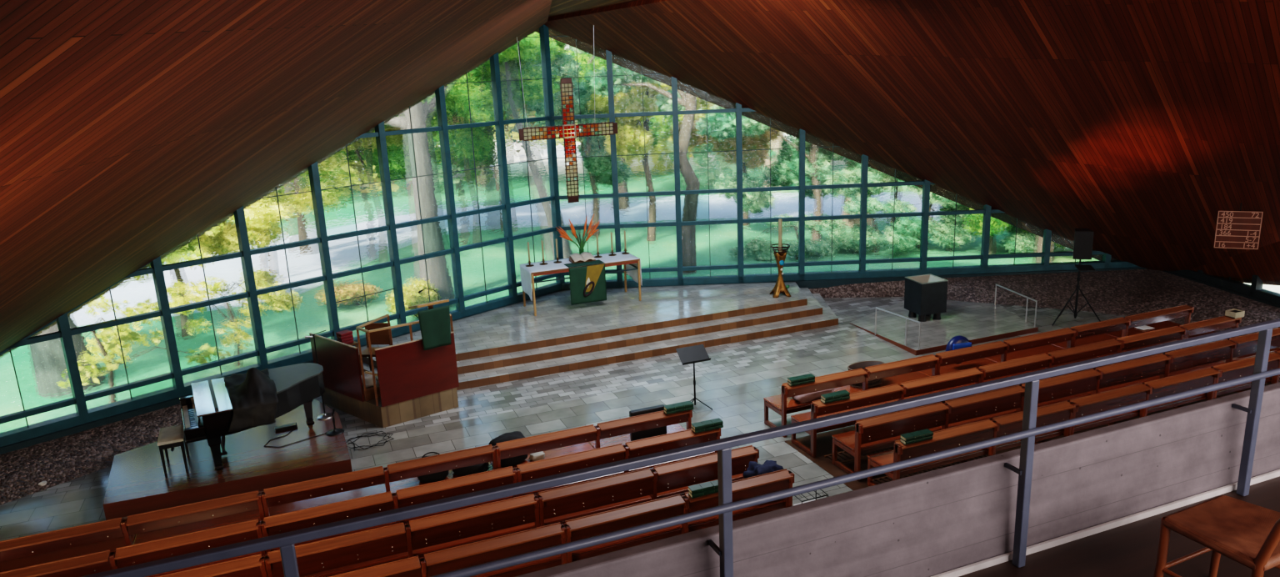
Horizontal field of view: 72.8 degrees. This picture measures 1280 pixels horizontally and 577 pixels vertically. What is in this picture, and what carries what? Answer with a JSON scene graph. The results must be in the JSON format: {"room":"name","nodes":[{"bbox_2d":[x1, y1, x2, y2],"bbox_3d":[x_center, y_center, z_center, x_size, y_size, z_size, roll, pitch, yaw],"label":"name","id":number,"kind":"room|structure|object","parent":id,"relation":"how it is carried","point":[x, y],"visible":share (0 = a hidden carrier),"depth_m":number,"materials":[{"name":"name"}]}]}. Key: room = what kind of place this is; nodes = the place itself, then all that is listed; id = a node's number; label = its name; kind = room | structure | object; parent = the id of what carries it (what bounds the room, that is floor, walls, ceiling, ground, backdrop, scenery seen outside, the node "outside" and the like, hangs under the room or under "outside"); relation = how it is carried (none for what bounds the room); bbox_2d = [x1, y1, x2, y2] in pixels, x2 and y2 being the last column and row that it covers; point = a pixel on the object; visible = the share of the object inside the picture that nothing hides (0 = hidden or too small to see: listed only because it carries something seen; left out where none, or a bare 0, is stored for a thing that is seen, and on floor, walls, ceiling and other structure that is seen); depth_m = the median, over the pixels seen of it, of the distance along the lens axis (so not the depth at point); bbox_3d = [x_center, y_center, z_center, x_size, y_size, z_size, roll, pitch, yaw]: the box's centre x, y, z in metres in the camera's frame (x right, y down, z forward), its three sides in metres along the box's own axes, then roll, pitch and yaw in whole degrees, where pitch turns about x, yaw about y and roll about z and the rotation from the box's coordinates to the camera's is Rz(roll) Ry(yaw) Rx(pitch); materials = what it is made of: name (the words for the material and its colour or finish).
{"room":"house of worship","nodes":[
{"label":"house of worship","id":0,"kind":"room"},
{"bbox_2d":[548,0,637,17],"bbox_3d":[1.551,-4.484,10.935,11.492,0.850,21.873,-8,15,-21],"label":"ceiling","id":1,"kind":"structure","parent":0,"point":[557,7],"depth_m":17.62,"materials":[{"name":"brown wood"}]},
{"bbox_2d":[0,0,1279,352],"bbox_3d":[-0.737,-0.778,11.604,25.349,7.726,23.698,-1,14,7],"label":"ceiling","id":2,"kind":"structure","parent":0,"point":[1132,123],"depth_m":12.85,"materials":[{"name":"brown wood"}]},
{"bbox_2d":[516,28,617,202],"bbox_3d":[-1.602,-3.966,19.291,2.300,4.140,0.075,-8,15,-21],"label":"cross","id":3,"kind":"object","parent":2,"relation":"hanging from","point":[568,150],"visible":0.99,"depth_m":19.41,"materials":[{"name":"brown wood"}]},
{"bbox_2d":[1163,269,1279,307],"bbox_3d":[14.039,-1.227,12.102,0.280,6.305,18.450,-4,14,-7],"label":"window","id":4,"kind":"structure","parent":2,"relation":"attached to","point":[1266,292],"depth_m":18.98,"materials":[{"name":"green glass"}]},
{"bbox_2d":[1213,202,1263,249],"bbox_3d":[11.083,-1.385,16.042,0.690,1.301,0.118,4,16,23],"label":"hymn board","id":5,"kind":"object","parent":2,"relation":"hanging from","point":[1234,229],"visible":1,"depth_m":16.08,"materials":[{"name":"brown wood"}]},
{"bbox_2d":[0,296,1279,576],"bbox_3d":[2.418,3.004,11.637,27.610,0.212,23.267,-8,15,-21],"label":"floor","id":6,"kind":"structure","parent":0,"point":[734,397],"depth_m":15.43,"materials":[{"name":"stone"}]},
{"bbox_2d":[0,403,183,504],"bbox_3d":[-8.543,2.367,14.845,2.081,0.360,9.609,6,17,31],"label":"gravel bed","id":7,"kind":"object","parent":6,"relation":"on","point":[60,460],"visible":0.5,"depth_m":13.77,"materials":[{"name":"gravel"}]},
{"bbox_2d":[0,490,264,571],"bbox_3d":[-6.174,3.090,10.585,2.996,0.879,0.713,-8,15,-21],"label":"pew","id":8,"kind":"object","parent":6,"relation":"on","point":[50,546],"visible":0.72,"depth_m":10.37,"materials":[{"name":"brown wood"}]},
{"bbox_2d":[0,518,265,576],"bbox_3d":[-5.872,3.259,9.875,3.006,0.879,0.713,-8,15,-21],"label":"pew","id":9,"kind":"object","parent":6,"relation":"on","point":[102,561],"visible":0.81,"depth_m":9.66,"materials":[{"name":"brown wood"}]},
{"bbox_2d":[156,553,267,576],"bbox_3d":[-5.529,3.438,9.118,3.056,0.879,0.713,-8,15,-21],"label":"pew","id":10,"kind":"object","parent":6,"relation":"on","point":[252,565],"visible":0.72,"depth_m":9.20,"materials":[{"name":"brown wood"}]},
{"bbox_2d":[102,398,352,519],"bbox_3d":[-6.527,2.572,13.933,3.400,0.250,3.180,-8,15,-21],"label":"podium","id":11,"kind":"object","parent":6,"relation":"on","point":[137,482],"visible":0.65,"depth_m":13.03,"materials":[{"name":"brown wood"}]},
{"bbox_2d":[157,424,189,474],"bbox_3d":[-7.025,2.405,13.086,0.340,0.534,0.620,-9,16,-24],"label":"piano bench","id":12,"kind":"object","parent":11,"relation":"on","point":[171,437],"visible":0.96,"depth_m":12.87,"materials":[{"name":"black wood"}]},
{"bbox_2d":[157,424,184,445],"bbox_3d":[-7.034,2.180,13.029,0.340,0.069,0.620,-9,16,-24],"label":"cushion","id":13,"kind":"object","parent":12,"relation":"on","point":[172,435],"depth_m":12.88,"materials":[{"name":"brown fabric"}]},
{"bbox_2d":[179,362,324,473],"bbox_3d":[-5.911,1.988,13.518,2.117,1.030,1.590,-10,16,-28],"label":"grand piano","id":14,"kind":"object","parent":11,"relation":"on","point":[207,413],"visible":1,"depth_m":13.26,"materials":[{"name":"black wood"}]},
{"bbox_2d":[224,367,278,431],"bbox_3d":[-6.000,1.521,13.271,0.762,0.712,1.638,-10,16,-28],"label":"cover","id":15,"kind":"object","parent":14,"relation":"on","point":[253,397],"visible":1,"depth_m":12.78,"materials":[{"name":"fabric"}]},
{"bbox_2d":[275,422,297,431],"bbox_3d":[-5.842,2.287,14.326,0.340,0.050,0.124,-10,16,-26],"label":"cable box","id":16,"kind":"object","parent":11,"relation":"on","point":[292,425],"visible":1,"depth_m":14.29,"materials":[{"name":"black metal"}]},
{"bbox_2d":[264,426,326,447],"bbox_3d":[-5.471,2.402,13.885,0.837,0.012,0.780,3,15,21],"label":"cable","id":17,"kind":"object","parent":11,"relation":"on","point":[295,427],"visible":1,"depth_m":13.85,"materials":[{"name":"black rubber"}]},
{"bbox_2d":[304,330,332,419],"bbox_3d":[-5.359,1.456,14.587,0.349,1.488,0.280,-8,15,-21],"label":"microphone stand","id":18,"kind":"object","parent":11,"relation":"on","point":[326,415],"visible":0.83,"depth_m":14.66,"materials":[{"name":"metal"}]},
{"bbox_2d":[325,407,344,435],"bbox_3d":[-4.952,2.129,14.030,0.280,0.429,0.280,-8,15,-21],"label":"microphone stand","id":19,"kind":"object","parent":11,"relation":"on","point":[335,432],"visible":1,"depth_m":14.02,"materials":[{"name":"black metal"}]},
{"bbox_2d":[345,430,393,449],"bbox_3d":[-4.446,2.496,14.275,0.773,0.041,0.697,-8,15,-21],"label":"cable","id":20,"kind":"object","parent":6,"relation":"on","point":[358,437],"visible":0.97,"depth_m":14.31,"materials":[{"name":"black rubber"}]},
{"bbox_2d":[261,444,497,516],"bbox_3d":[-3.420,2.701,11.642,2.946,0.879,0.713,-8,15,-21],"label":"pew","id":21,"kind":"object","parent":6,"relation":"on","point":[351,485],"visible":0.7,"depth_m":11.35,"materials":[{"name":"brown wood"}]},
{"bbox_2d":[417,451,449,482],"bbox_3d":[-2.829,2.411,11.809,0.440,0.406,0.267,-6,15,-15],"label":"handbag","id":22,"kind":"object","parent":21,"relation":"on","point":[436,477],"visible":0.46,"depth_m":11.73,"materials":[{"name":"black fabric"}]},
{"bbox_2d":[452,462,489,475],"bbox_3d":[-2.356,2.439,12.021,0.501,0.206,0.383,-8,15,-21],"label":"coat","id":23,"kind":"object","parent":21,"relation":"on","point":[480,467],"visible":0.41,"depth_m":11.87,"materials":[{"name":"black fabric"}]},
{"bbox_2d":[309,288,459,427],"bbox_3d":[-4.577,1.090,15.466,2.370,2.196,1.887,-8,15,-21],"label":"pulpit","id":24,"kind":"object","parent":6,"relation":"on","point":[413,382],"visible":0.95,"depth_m":15.10,"materials":[{"name":"wood"}]},
{"bbox_2d":[348,340,361,374],"bbox_3d":[-5.327,1.367,15.855,0.300,0.770,0.340,12,20,44],"label":"book stand","id":25,"kind":"object","parent":24,"relation":"on","point":[354,342],"visible":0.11,"depth_m":15.78,"materials":[{"name":"brown wood"}]},
{"bbox_2d":[338,340,353,344],"bbox_3d":[-5.344,0.966,15.752,0.230,0.050,0.190,-14,18,-38],"label":"book","id":26,"kind":"object","parent":25,"relation":"on","point":[349,341],"visible":0.45,"depth_m":15.70,"materials":[{"name":"fabric"}]},
{"bbox_2d":[336,336,353,342],"bbox_3d":[-5.347,0.913,15.739,0.190,0.050,0.230,11,20,43],"label":"book","id":27,"kind":"object","parent":26,"relation":"on","point":[351,337],"visible":0.76,"depth_m":15.67,"materials":[{"name":"paper"}]},
{"bbox_2d":[336,334,353,339],"bbox_3d":[-5.349,0.860,15.725,0.230,0.050,0.190,-15,19,-41],"label":"book","id":28,"kind":"object","parent":27,"relation":"on","point":[348,335],"visible":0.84,"depth_m":15.66,"materials":[{"name":"paper"}]},
{"bbox_2d":[335,329,352,336],"bbox_3d":[-5.351,0.806,15.711,0.190,0.050,0.230,11,20,42],"label":"book","id":29,"kind":"object","parent":28,"relation":"on","point":[347,332],"visible":1,"depth_m":15.67,"materials":[{"name":"paper"}]},
{"bbox_2d":[360,371,377,387],"bbox_3d":[-4.764,1.578,15.204,0.300,0.267,0.234,-8,15,-21],"label":"folded cloth","id":30,"kind":"object","parent":24,"relation":"on","point":[368,377],"visible":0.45,"depth_m":15.12,"materials":[{"name":"grey fabric"}]},
{"bbox_2d":[359,322,392,372],"bbox_3d":[-4.889,1.145,16.043,0.500,0.930,0.465,-1,14,7],"label":"chair","id":31,"kind":"object","parent":24,"relation":"on","point":[382,337],"visible":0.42,"depth_m":16.17,"materials":[{"name":"brown wood"}]},
{"bbox_2d":[417,305,451,349],"bbox_3d":[-3.528,0.681,14.986,0.580,0.700,0.030,-13,18,-35],"label":"cloth","id":32,"kind":"object","parent":24,"relation":"hanging from","point":[435,327],"visible":1,"depth_m":14.98,"materials":[{"name":"green fabric"}]},
{"bbox_2d":[260,465,518,554],"bbox_3d":[-3.077,2.864,10.947,3.026,0.879,0.713,-8,15,-21],"label":"pew","id":33,"kind":"object","parent":6,"relation":"on","point":[338,511],"visible":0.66,"depth_m":10.58,"materials":[{"name":"brown wood"}]},
{"bbox_2d":[265,493,539,576],"bbox_3d":[-2.711,3.041,10.199,3.026,0.879,0.713,-8,15,-21],"label":"pew","id":34,"kind":"object","parent":6,"relation":"on","point":[358,550],"visible":0.88,"depth_m":9.91,"materials":[{"name":"brown wood"}]},
{"bbox_2d":[329,521,567,576],"bbox_3d":[-2.359,3.205,9.498,3.096,0.879,0.713,-8,15,-21],"label":"pew","id":35,"kind":"object","parent":6,"relation":"on","point":[470,554],"visible":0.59,"depth_m":9.40,"materials":[{"name":"brown wood"}]},
{"bbox_2d":[490,410,692,468],"bbox_3d":[-0.694,2.317,12.687,2.936,0.879,0.713,-8,15,-21],"label":"pew","id":36,"kind":"object","parent":6,"relation":"on","point":[569,441],"visible":0.7,"depth_m":12.41,"materials":[{"name":"brown wood"}]},
{"bbox_2d":[488,430,527,467],"bbox_3d":[-1.840,2.254,12.203,0.514,0.432,0.314,-10,16,-26],"label":"shoulder bag","id":37,"kind":"object","parent":36,"relation":"on","point":[512,461],"visible":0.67,"depth_m":12.11,"materials":[{"name":"black fabric"}]},
{"bbox_2d":[528,450,544,460],"bbox_3d":[-1.460,2.373,12.324,0.232,0.110,0.184,-8,15,-21],"label":"scarf","id":38,"kind":"object","parent":36,"relation":"on","point":[539,455],"visible":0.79,"depth_m":12.28,"materials":[{"name":"white fabric"}]},
{"bbox_2d":[629,404,666,440],"bbox_3d":[0.090,1.995,12.795,0.628,0.480,0.100,-8,15,-21],"label":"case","id":39,"kind":"object","parent":36,"relation":"on","point":[662,430],"visible":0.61,"depth_m":12.76,"materials":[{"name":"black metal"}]},
{"bbox_2d":[663,410,675,414],"bbox_3d":[0.432,1.794,12.716,0.142,0.056,0.121,-8,15,-20],"label":"book","id":40,"kind":"object","parent":36,"relation":"on","point":[664,411],"visible":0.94,"depth_m":12.67,"materials":[{"name":"green paper"}]},
{"bbox_2d":[663,404,675,411],"bbox_3d":[0.431,1.747,12.701,0.142,0.056,0.121,-8,15,-21],"label":"book","id":41,"kind":"object","parent":40,"relation":"on","point":[670,407],"visible":1,"depth_m":12.67,"materials":[{"name":"green paper"}]},
{"bbox_2d":[358,281,838,389],"bbox_3d":[-0.984,0.738,19.762,11.495,0.450,4.647,-8,15,-21],"label":"platform","id":42,"kind":"object","parent":6,"relation":"on","point":[509,342],"visible":0.66,"depth_m":18.82,"materials":[{"name":"tile"}]},
{"bbox_2d":[522,259,641,315],"bbox_3d":[-1.371,-0.137,20.309,2.600,1.003,0.980,-8,15,-21],"label":"altar table","id":43,"kind":"object","parent":42,"relation":"on","point":[634,261],"visible":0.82,"depth_m":19.99,"materials":[{"name":"brown wood"}]},
{"bbox_2d":[520,250,642,300],"bbox_3d":[-1.378,-0.310,20.264,2.672,0.664,0.988,-8,15,-21],"label":"altar cloth","id":44,"kind":"object","parent":43,"relation":"on","point":[525,271],"visible":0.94,"depth_m":20.10,"materials":[{"name":"white fabric"}]},
{"bbox_2d":[555,214,599,254],"bbox_3d":[-1.444,-1.205,20.384,1.127,1.005,0.337,-8,15,-21],"label":"flowers","id":45,"kind":"object","parent":44,"relation":"on","point":[582,243],"visible":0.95,"depth_m":20.38,"materials":[{"name":"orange plant"}]},
{"bbox_2d":[568,251,595,263],"bbox_3d":[-1.337,-0.725,20.172,0.560,0.172,0.360,-8,15,-21],"label":"book","id":46,"kind":"object","parent":44,"relation":"on","point":[575,257],"visible":1,"depth_m":20.13,"materials":[{"name":"white paper"}]},
{"bbox_2d":[564,259,606,304],"bbox_3d":[-1.250,-0.141,19.977,0.860,0.881,0.459,-8,15,-21],"label":"altar cloth","id":47,"kind":"object","parent":44,"relation":"on","point":[587,283],"visible":1,"depth_m":19.81,"materials":[{"name":"green fabric"}]},
{"bbox_2d":[769,218,791,297],"bbox_3d":[3.261,-0.720,20.183,0.454,1.819,0.454,-3,14,-4],"label":"candle stand","id":48,"kind":"object","parent":42,"relation":"on","point":[780,256],"visible":1,"depth_m":20.18,"materials":[{"name":"brown metal"}]},
{"bbox_2d":[778,218,782,251],"bbox_3d":[3.240,-1.220,20.055,0.090,0.785,0.089,-8,15,-21],"label":"candle","id":49,"kind":"object","parent":48,"relation":"on","point":[780,221],"depth_m":20.01,"materials":[{"name":"wax"}]},
{"bbox_2d":[515,427,721,496],"bbox_3d":[-0.323,2.476,12.004,2.916,0.879,0.713,-8,15,-21],"label":"pew","id":50,"kind":"object","parent":6,"relation":"on","point":[555,465],"visible":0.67,"depth_m":11.62,"materials":[{"name":"brown wood"}]},
{"bbox_2d":[691,427,704,433],"bbox_3d":[0.803,1.953,12.033,0.142,0.056,0.121,-8,16,-22],"label":"book","id":51,"kind":"object","parent":50,"relation":"on","point":[697,431],"visible":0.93,"depth_m":11.99,"materials":[{"name":"green paper"}]},
{"bbox_2d":[691,421,704,429],"bbox_3d":[0.800,1.905,12.023,0.142,0.056,0.121,-8,15,-20],"label":"book","id":52,"kind":"object","parent":51,"relation":"on","point":[699,425],"visible":1,"depth_m":11.99,"materials":[{"name":"green paper"}]},
{"bbox_2d":[536,445,759,526],"bbox_3d":[0.075,2.647,11.268,2.986,0.879,0.713,-8,15,-21],"label":"pew","id":53,"kind":"object","parent":6,"relation":"on","point":[561,504],"visible":0.73,"depth_m":10.88,"materials":[{"name":"brown wood"}]},
{"bbox_2d":[556,468,794,565],"bbox_3d":[0.436,2.811,10.570,2.936,0.879,0.713,-8,15,-21],"label":"pew","id":54,"kind":"object","parent":6,"relation":"on","point":[605,522],"visible":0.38,"depth_m":10.20,"materials":[{"name":"brown wood"}]},
{"bbox_2d":[688,490,703,498],"bbox_3d":[0.656,2.417,10.248,0.142,0.056,0.121,-8,15,-20],"label":"book","id":55,"kind":"object","parent":54,"relation":"on","point":[698,494],"visible":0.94,"depth_m":10.20,"materials":[{"name":"green fabric"}]},
{"bbox_2d":[687,483,703,494],"bbox_3d":[0.652,2.368,10.242,0.142,0.056,0.121,-8,15,-20],"label":"book","id":56,"kind":"object","parent":55,"relation":"on","point":[695,488],"visible":1,"depth_m":10.21,"materials":[{"name":"paper"}]},
{"bbox_2d":[702,489,714,495],"bbox_3d":[0.791,2.397,10.302,0.142,0.056,0.121,-8,16,-22],"label":"book","id":57,"kind":"object","parent":54,"relation":"on","point":[709,492],"visible":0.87,"depth_m":10.25,"materials":[{"name":"green fabric"}]},
{"bbox_2d":[699,480,714,491],"bbox_3d":[0.788,2.349,10.292,0.142,0.056,0.121,-8,15,-19],"label":"book","id":58,"kind":"object","parent":57,"relation":"on","point":[706,486],"visible":1,"depth_m":10.26,"materials":[{"name":"paper"}]},
{"bbox_2d":[742,460,783,478],"bbox_3d":[1.560,2.410,11.011,0.505,0.440,0.395,-8,15,-21],"label":"jacket","id":59,"kind":"object","parent":54,"relation":"on","point":[754,468],"visible":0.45,"depth_m":10.92,"materials":[{"name":"blue fabric"}]},
{"bbox_2d":[675,344,712,409],"bbox_3d":[0.902,1.547,14.956,0.537,1.102,0.467,-8,15,-21],"label":"music stand","id":60,"kind":"object","parent":6,"relation":"on","point":[696,353],"visible":0.86,"depth_m":14.83,"materials":[{"name":"black metal"}]},
{"bbox_2d":[793,489,828,504],"bbox_3d":[2.255,2.822,11.577,0.415,0.207,0.296,-8,15,-21],"label":"wire rack","id":61,"kind":"object","parent":6,"relation":"on","point":[827,494],"visible":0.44,"depth_m":11.49,"materials":[{"name":"black metal"}]},
{"bbox_2d":[763,354,939,437],"bbox_3d":[3.543,1.684,14.449,2.996,0.879,0.713,-8,15,-21],"label":"pew","id":62,"kind":"object","parent":6,"relation":"on","point":[905,370],"visible":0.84,"depth_m":14.14,"materials":[{"name":"brown wood"}]},
{"bbox_2d":[792,388,834,403],"bbox_3d":[2.814,1.686,14.175,0.814,0.167,0.409,-8,15,-21],"label":"shawl","id":63,"kind":"object","parent":62,"relation":"on","point":[805,397],"visible":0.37,"depth_m":13.98,"materials":[{"name":"pink fabric"}]},
{"bbox_2d":[847,360,884,388],"bbox_3d":[3.807,1.448,14.604,0.700,0.335,0.412,-8,15,-21],"label":"wicker basket","id":64,"kind":"object","parent":62,"relation":"on","point":[862,364],"visible":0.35,"depth_m":14.66,"materials":[{"name":"brown wicker"}]},
{"bbox_2d":[824,446,894,463],"bbox_3d":[3.791,2.410,13.251,2.100,0.024,0.300,-8,15,-21],"label":"floor vent","id":65,"kind":"object","parent":6,"relation":"in","point":[842,452],"visible":0.22,"depth_m":12.98,"materials":[{"name":"black metal"}]},
{"bbox_2d":[790,367,983,457],"bbox_3d":[3.928,1.855,13.718,3.146,0.879,0.713,-8,15,-21],"label":"pew","id":66,"kind":"object","parent":6,"relation":"on","point":[877,396],"visible":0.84,"depth_m":13.36,"materials":[{"name":"brown wood"}]},
{"bbox_2d":[831,385,1024,480],"bbox_3d":[4.332,2.039,12.932,3.006,0.879,0.713,-8,15,-21],"label":"pew","id":67,"kind":"object","parent":6,"relation":"on","point":[877,432],"visible":0.89,"depth_m":12.55,"materials":[{"name":"brown wood"}]},
{"bbox_2d":[872,454,988,484],"bbox_3d":[4.241,2.601,12.430,2.100,0.024,0.300,-8,15,-21],"label":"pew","id":68,"kind":"object","parent":6,"relation":"in","point":[884,477],"visible":0.09,"depth_m":12.34,"materials":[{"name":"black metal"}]},
{"bbox_2d":[850,300,1038,354],"bbox_3d":[6.663,0.653,19.523,3.970,0.120,3.500,-8,15,-21],"label":"platform","id":69,"kind":"object","parent":6,"relation":"on","point":[978,322],"visible":0.81,"depth_m":18.81,"materials":[{"name":"stone"}]},
{"bbox_2d":[875,306,920,349],"bbox_3d":[5.282,0.825,17.855,0.051,0.647,1.408,-8,15,-21],"label":"handrail","id":70,"kind":"object","parent":69,"relation":"on","point":[906,317],"visible":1,"depth_m":17.59,"materials":[{"name":"silver metal"}]},
{"bbox_2d":[904,274,948,321],"bbox_3d":[6.386,0.229,19.428,0.670,0.930,0.670,-6,15,-15],"label":"baptismal font","id":71,"kind":"object","parent":69,"relation":"on","point":[925,295],"visible":0.97,"depth_m":19.18,"materials":[{"name":"metal"}]},
{"bbox_2d":[908,275,943,283],"bbox_3d":[6.372,-0.095,19.345,0.650,0.240,0.650,-6,15,-15],"label":"basin","id":72,"kind":"object","parent":71,"relation":"in","point":[917,278],"depth_m":19.51,"materials":[{"name":"silver metal"}]},
{"bbox_2d":[994,283,1037,326],"bbox_3d":[8.335,0.322,19.309,0.034,0.667,2.066,-3,14,0],"label":"handrail","id":73,"kind":"object","parent":69,"relation":"on","point":[1027,297],"visible":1,"depth_m":18.75,"materials":[{"name":"silver metal"}]},
{"bbox_2d":[867,400,1075,485],"bbox_3d":[4.704,2.196,12.259,3.076,0.879,0.713,-8,15,-21],"label":"pew","id":74,"kind":"object","parent":6,"relation":"on","point":[978,431],"visible":0.59,"depth_m":11.91,"materials":[{"name":"brown wood"}]},
{"bbox_2d":[900,438,914,444],"bbox_3d":[3.513,1.998,11.406,0.142,0.056,0.121,-8,15,-20],"label":"book","id":75,"kind":"object","parent":74,"relation":"on","point":[912,441],"visible":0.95,"depth_m":11.36,"materials":[{"name":"green paper"}]},
{"bbox_2d":[900,432,914,441],"bbox_3d":[3.511,1.950,11.393,0.142,0.056,0.121,-8,16,-22],"label":"book","id":76,"kind":"object","parent":75,"relation":"on","point":[906,437],"visible":1,"depth_m":11.36,"materials":[{"name":"green paper"}]},
{"bbox_2d":[914,437,924,442],"bbox_3d":[3.649,1.979,11.456,0.142,0.056,0.121,-8,15,-21],"label":"book","id":77,"kind":"object","parent":74,"relation":"on","point":[921,438],"visible":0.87,"depth_m":11.40,"materials":[{"name":"green paper"}]},
{"bbox_2d":[910,430,924,439],"bbox_3d":[3.648,1.932,11.441,0.142,0.056,0.121,-8,15,-21],"label":"book","id":78,"kind":"object","parent":77,"relation":"on","point":[917,434],"visible":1,"depth_m":11.41,"materials":[{"name":"green paper"}]},
{"bbox_2d":[923,435,933,440],"bbox_3d":[3.785,1.960,11.506,0.142,0.056,0.121,-8,15,-21],"label":"book","id":79,"kind":"object","parent":74,"relation":"on","point":[929,437],"visible":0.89,"depth_m":11.45,"materials":[{"name":"green paper"}]},
{"bbox_2d":[919,428,933,437],"bbox_3d":[3.785,1.914,11.488,0.142,0.056,0.121,-8,15,-21],"label":"book","id":80,"kind":"object","parent":79,"relation":"on","point":[927,432],"visible":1,"depth_m":11.46,"materials":[{"name":"green paper"}]},
{"bbox_2d":[808,269,1149,309],"bbox_3d":[8.264,0.113,20.716,8.960,0.420,1.958,-2,14,1],"label":"bank","id":81,"kind":"object","parent":6,"relation":"on","point":[1050,290],"visible":0.74,"depth_m":21.08,"materials":[{"name":"gravel"}]},
{"bbox_2d":[919,327,1075,376],"bbox_3d":[6.348,1.288,15.524,3.056,0.879,0.713,-8,15,-21],"label":"pew","id":82,"kind":"object","parent":6,"relation":"on","point":[977,356],"visible":0.7,"depth_m":15.28,"materials":[{"name":"brown wood"}]},
{"bbox_2d":[945,335,971,364],"bbox_3d":[5.549,1.069,15.132,0.500,0.500,0.196,-8,15,-21],"label":"bag","id":83,"kind":"object","parent":82,"relation":"on","point":[957,342],"visible":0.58,"depth_m":15.02,"materials":[{"name":"blue fabric"}]},
{"bbox_2d":[960,338,1122,393],"bbox_3d":[6.798,1.450,14.819,3.046,0.879,0.713,-8,15,-21],"label":"pew","id":84,"kind":"object","parent":6,"relation":"on","point":[1074,354],"visible":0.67,"depth_m":14.50,"materials":[{"name":"brown wood"}]},
{"bbox_2d":[1051,259,1100,325],"bbox_3d":[9.392,0.056,18.647,0.854,1.456,0.849,10,19,39],"label":"speaker stand","id":85,"kind":"object","parent":6,"relation":"on","point":[1077,287],"visible":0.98,"depth_m":18.70,"materials":[{"name":"black metal"}]},
{"bbox_2d":[1072,228,1095,270],"bbox_3d":[9.295,-0.820,18.159,0.360,0.711,0.928,2,15,16],"label":"loudspeaker","id":86,"kind":"object","parent":85,"relation":"on","point":[1083,237],"visible":1,"depth_m":18.25,"materials":[{"name":"plastic"}]},
{"bbox_2d":[1014,353,1170,409],"bbox_3d":[7.141,1.643,14.009,3.056,0.879,0.713,-8,15,-21],"label":"pew","id":87,"kind":"object","parent":6,"relation":"on","point":[1089,382],"visible":0.7,"depth_m":13.73,"materials":[{"name":"brown wood"}]},
{"bbox_2d":[1052,304,1194,348],"bbox_3d":[9.176,0.889,16.609,3.046,0.879,0.713,-8,15,-21],"label":"pew","id":88,"kind":"object","parent":6,"relation":"on","point":[1087,333],"visible":0.66,"depth_m":16.36,"materials":[{"name":"brown wood"}]},
{"bbox_2d":[1040,366,1219,441],"bbox_3d":[7.513,1.799,13.337,2.986,0.879,0.713,-8,15,-21],"label":"pew","id":89,"kind":"object","parent":6,"relation":"on","point":[1089,404],"visible":0.56,"depth_m":13.03,"materials":[{"name":"brown wood"}]},
{"bbox_2d":[1096,315,1241,362],"bbox_3d":[9.612,1.053,15.898,3.026,0.879,0.713,-8,15,-21],"label":"pew","id":90,"kind":"object","parent":6,"relation":"on","point":[1153,337],"visible":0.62,"depth_m":15.57,"materials":[{"name":"brown wood"}]},
{"bbox_2d":[1225,308,1244,318],"bbox_3d":[10.979,0.462,16.018,0.240,0.110,0.192,-8,15,-21],"label":"box","id":91,"kind":"object","parent":90,"relation":"on","point":[1235,313],"visible":1,"depth_m":15.97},
{"bbox_2d":[1077,269,1279,348],"bbox_3d":[12.554,1.839,13.267,3.103,0.420,16.885,-5,15,-8],"label":"bank","id":92,"kind":"object","parent":6,"relation":"on","point":[1151,290],"visible":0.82,"depth_m":19.47,"materials":[{"name":"gravel"}]},
{"bbox_2d":[1156,327,1279,377],"bbox_3d":[9.969,1.244,15.094,3.046,0.879,0.713,-8,15,-21],"label":"pew","id":93,"kind":"object","parent":6,"relation":"on","point":[1210,354],"visible":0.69,"depth_m":14.67,"materials":[{"name":"brown wood"}]},
{"bbox_2d":[1181,350,1279,405],"bbox_3d":[10.285,1.408,14.400,2.996,0.879,0.713,-8,15,-21],"label":"pew","id":94,"kind":"object","parent":6,"relation":"on","point":[1242,367],"visible":0.51,"depth_m":13.80,"materials":[{"name":"brown wood"}]},
{"bbox_2d":[515,381,1279,576],"bbox_3d":[4.342,0.937,5.500,18.100,0.890,0.174,-8,15,-21],"label":"wall","id":95,"kind":"structure","parent":0,"point":[932,522],"depth_m":4.39,"materials":[{"name":"paint"}]},
{"bbox_2d":[930,469,1279,576],"bbox_3d":[4.381,1.036,5.434,18.000,0.036,0.016,-8,15,-21],"label":"baseboard","id":96,"kind":"structure","parent":95,"relation":"attached to","point":[1001,558],"depth_m":4.71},
{"bbox_2d":[958,475,1279,576],"bbox_3d":[5.444,1.778,2.937,18.100,0.250,5.635,-8,15,-21],"label":"floor","id":97,"kind":"structure","parent":0,"point":[1130,549],"depth_m":4.48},
{"bbox_2d":[80,318,1279,576],"bbox_3d":[3.956,0.616,5.122,17.000,1.040,0.157,-8,15,-21],"label":"balcony railing","id":98,"kind":"object","parent":97,"relation":"on","point":[286,541],"visible":1,"depth_m":3.70,"materials":[{"name":"grey metal"}]},
{"bbox_2d":[1153,495,1279,576],"bbox_3d":[2.751,1.108,3.836,0.604,0.828,0.605,-8,15,-21],"label":"chair","id":99,"kind":"object","parent":97,"relation":"on","point":[1247,533],"visible":1,"depth_m":3.90,"materials":[{"name":"brown wood"}]},
{"bbox_2d":[1189,240,1279,281],"bbox_3d":[14.086,-1.715,12.117,4.310,7.395,17.567,-1,14,7],"label":"ceiling","id":100,"kind":"structure","parent":0,"point":[1263,262],"depth_m":18.40,"materials":[{"name":"brown wood"}]},
{"bbox_3d":[2.430,2.811,11.403,27.724,0.700,23.506,-8,15,-21],"label":"wall","id":101,"kind":"structure","parent":0,"visible":0},
{"bbox_2d":[0,25,564,454],"bbox_3d":[-7.261,-1.525,15.805,0.280,6.808,15.175,11,20,42],"label":"window","id":102,"kind":"structure","parent":101,"relation":"in","point":[444,195],"depth_m":17.23,"materials":[{"name":"clear glass"}]},
{"bbox_2d":[548,28,1147,289],"bbox_3d":[5.376,-3.376,20.937,15.150,6.799,0.280,-2,14,1],"label":"window","id":103,"kind":"structure","parent":101,"relation":"in","point":[699,183],"depth_m":21.30,"materials":[{"name":"clear glass"}]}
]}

